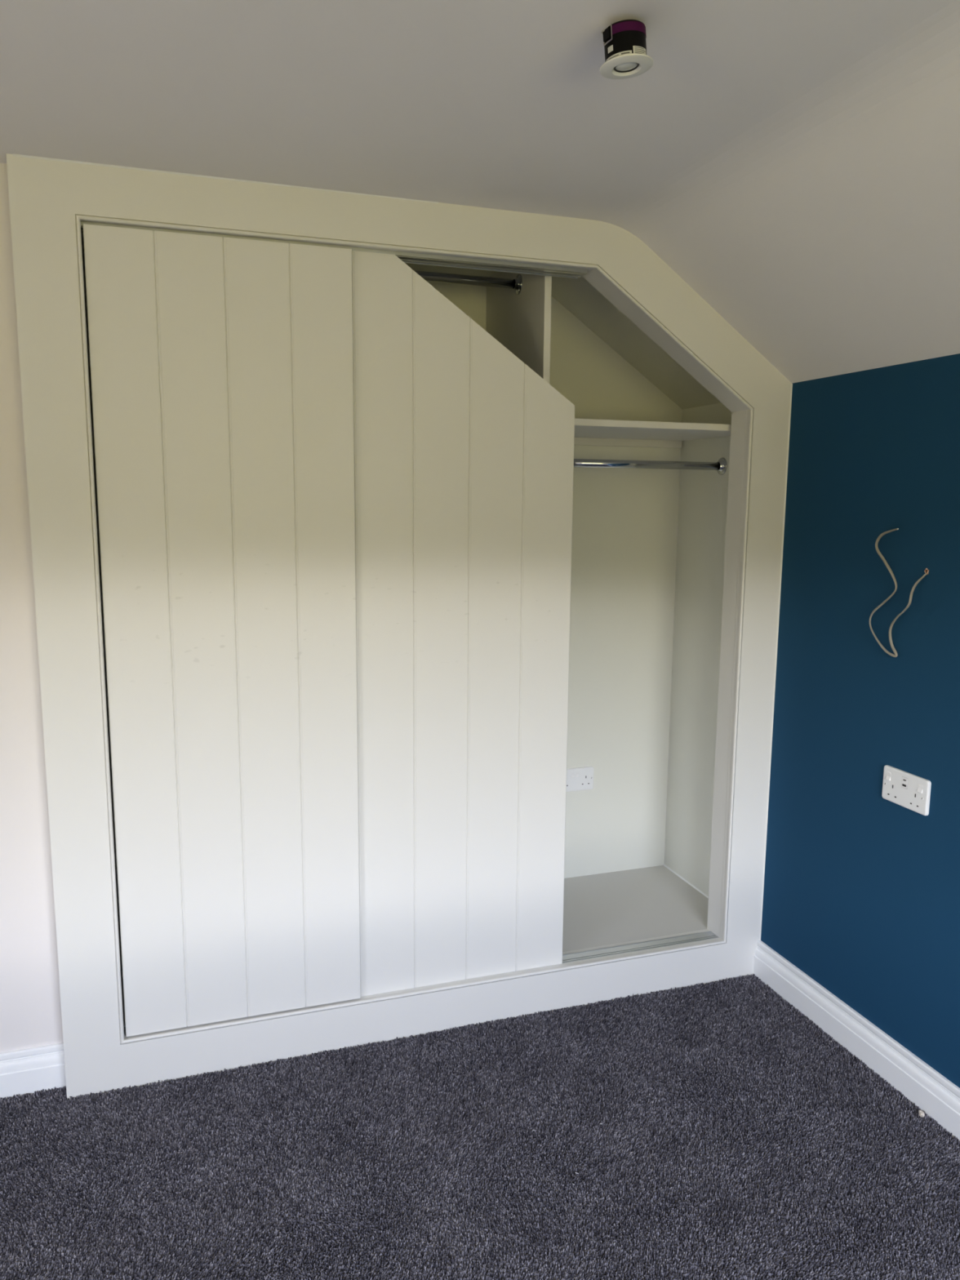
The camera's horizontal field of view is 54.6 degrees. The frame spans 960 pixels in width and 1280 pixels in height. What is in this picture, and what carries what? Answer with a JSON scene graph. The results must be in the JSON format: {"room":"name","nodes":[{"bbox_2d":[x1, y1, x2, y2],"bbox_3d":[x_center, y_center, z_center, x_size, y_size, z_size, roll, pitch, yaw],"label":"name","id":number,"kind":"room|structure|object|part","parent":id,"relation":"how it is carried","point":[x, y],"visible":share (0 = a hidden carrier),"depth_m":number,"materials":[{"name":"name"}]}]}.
{"room":"bedroom","nodes":[
{"label":"bedroom","id":0,"kind":"room"},
{"bbox_2d":[0,163,63,1052],"bbox_3d":[-1.904,0.072,1.877,1.872,2.153,0.060,-2,9,-19],"label":"wall","id":1,"kind":"structure","parent":0,"point":[30,1005],"depth_m":2.16,"materials":[{"name":"white paint"}]},
{"bbox_2d":[0,1042,66,1099],"bbox_3d":[-1.845,1.083,2.014,1.750,0.114,0.016,-2,9,-19],"label":"baseboard","id":2,"kind":"structure","parent":1,"relation":"attached to","point":[32,1069],"depth_m":2.26,"materials":[{"name":"white paint"}]},
{"bbox_2d":[0,0,959,383],"bbox_3d":[-0.315,-0.587,0.323,3.949,0.575,3.795,-2,9,-19],"label":"ceiling","id":3,"kind":"structure","parent":0,"point":[795,163],"depth_m":1.70,"materials":[{"name":"white paint"}]},
{"bbox_2d":[600,19,653,79],"bbox_3d":[0.218,-0.877,1.381,0.079,0.061,0.079,1,9,4],"label":"recessed light","id":4,"kind":"object","parent":3,"relation":"in","point":[624,42],"visible":1,"depth_m":1.36,"materials":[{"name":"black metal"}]},
{"bbox_2d":[0,982,959,1279],"bbox_3d":[-0.332,1.421,0.630,3.949,0.112,3.795,-2,9,-19],"label":"floor","id":5,"kind":"structure","parent":0,"point":[381,1215],"depth_m":1.94,"materials":[{"name":"grey carpet"}]},
{"bbox_2d":[6,153,792,1099],"bbox_3d":[-0.144,-0.064,2.683,1.990,2.208,0.618,-2,9,-19],"label":"wardrobe","id":6,"kind":"object","parent":5,"relation":"on","point":[362,525],"visible":0.99,"depth_m":2.35,"materials":[{"name":"white wood"}]},
{"bbox_3d":[-0.587,0.027,2.237,0.583,1.887,0.016,-2,9,-19],"label":"sliding door","id":7,"kind":"part","parent":6,"relation":"part of","materials":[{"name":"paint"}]},
{"bbox_3d":[-0.476,-0.980,2.432,1.236,0.025,0.025,-2,9,-19],"label":"hanging rail","id":8,"kind":"part","parent":6,"relation":"part of","materials":[{"name":"silver metal"}]},
{"bbox_3d":[-0.242,-0.112,2.962,1.986,2.200,0.020,-2,9,-19],"label":"panel","id":9,"kind":"part","parent":6,"relation":"part of","materials":[{"name":"white paint"}]},
{"bbox_3d":[-0.161,0.945,2.889,1.966,0.094,0.517,-2,9,-19],"label":"panel","id":10,"kind":"part","parent":6,"relation":"part of","materials":[{"name":"white paint"}]},
{"bbox_3d":[-0.095,0.006,2.421,0.711,1.895,0.016,-2,9,-19],"label":"sliding door","id":11,"kind":"part","parent":6,"relation":"part of","materials":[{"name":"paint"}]},
{"bbox_2d":[566,766,594,791],"bbox_3d":[0.329,0.486,3.233,0.146,0.082,0.012,-2,9,-19],"label":"double socket","id":12,"kind":"object","parent":6,"relation":"attached to","point":[577,778],"visible":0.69,"depth_m":3.24,"materials":[{"name":"white plastic"}]},
{"bbox_3d":[0.443,-0.538,2.845,0.688,0.025,0.025,-2,9,-19],"label":"hanging rail","id":13,"kind":"part","parent":6,"relation":"part of","materials":[{"name":"silver metal"}]},
{"bbox_2d":[574,418,731,440],"bbox_3d":[0.437,-0.641,2.846,0.688,0.019,0.477,-2,9,-19],"label":"shelf","id":14,"kind":"object","parent":6,"relation":"attached to","point":[585,429],"depth_m":2.72,"materials":[{"name":"white wood"}]},
{"bbox_3d":[0.784,-0.109,2.999,0.020,2.200,0.569,-2,9,-19],"label":"panel","id":15,"kind":"part","parent":6,"relation":"part of","materials":[{"name":"white paint"}]},
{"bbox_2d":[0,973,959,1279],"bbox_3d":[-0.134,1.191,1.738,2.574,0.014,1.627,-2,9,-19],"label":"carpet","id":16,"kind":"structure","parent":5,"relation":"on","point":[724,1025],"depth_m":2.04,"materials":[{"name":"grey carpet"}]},
{"bbox_2d":[918,1110,924,1117],"bbox_3d":[1.046,1.123,2.204,0.012,0.012,0.022,2,9,10],"label":"crumb","id":17,"kind":"object","parent":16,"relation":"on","point":[922,1113],"visible":1,"depth_m":2.20,"materials":[{"name":"beige"}]},
{"bbox_2d":[760,353,959,1088],"bbox_3d":[1.508,0.421,1.037,0.124,1.773,3.670,-2,9,-19],"label":"wall","id":18,"kind":"structure","parent":0,"point":[861,891],"depth_m":2.36,"materials":[{"name":"blue paint"}]},
{"bbox_2d":[753,939,959,1142],"bbox_3d":[1.418,1.235,1.197,0.018,0.114,3.550,-2,9,-19],"label":"baseboard","id":19,"kind":"structure","parent":18,"relation":"attached to","point":[922,1085],"depth_m":2.41,"materials":[{"name":"white paint"}]},
{"bbox_2d":[868,528,926,657],"bbox_3d":[1.001,-0.113,2.243,0.025,0.311,0.158,-4,10,-26],"label":"power cable","id":20,"kind":"object","parent":18,"relation":"attached to","point":[882,535],"visible":1,"depth_m":2.26,"materials":[{"name":"beige plastic"}]},
{"bbox_2d":[881,764,931,815],"bbox_3d":[1.030,0.363,2.254,0.012,0.086,0.146,-2,9,-19],"label":"double socket","id":21,"kind":"object","parent":18,"relation":"attached to","point":[912,792],"visible":1,"depth_m":2.25,"materials":[{"name":"white plastic"}]},
{"bbox_2d":[885,771,890,780],"bbox_3d":[1.009,0.336,2.300,0.005,0.020,0.013,-2,9,-19],"label":"rocker switch","id":22,"kind":"object","parent":21,"relation":"attached to","point":[887,773],"depth_m":2.30,"materials":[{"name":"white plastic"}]},
{"bbox_2d":[916,783,923,793],"bbox_3d":[1.043,0.351,2.203,0.005,0.020,0.013,-2,9,-19],"label":"rocker switch","id":23,"kind":"object","parent":21,"relation":"attached to","point":[919,786],"depth_m":2.20,"materials":[{"name":"white plastic"}]}
]}

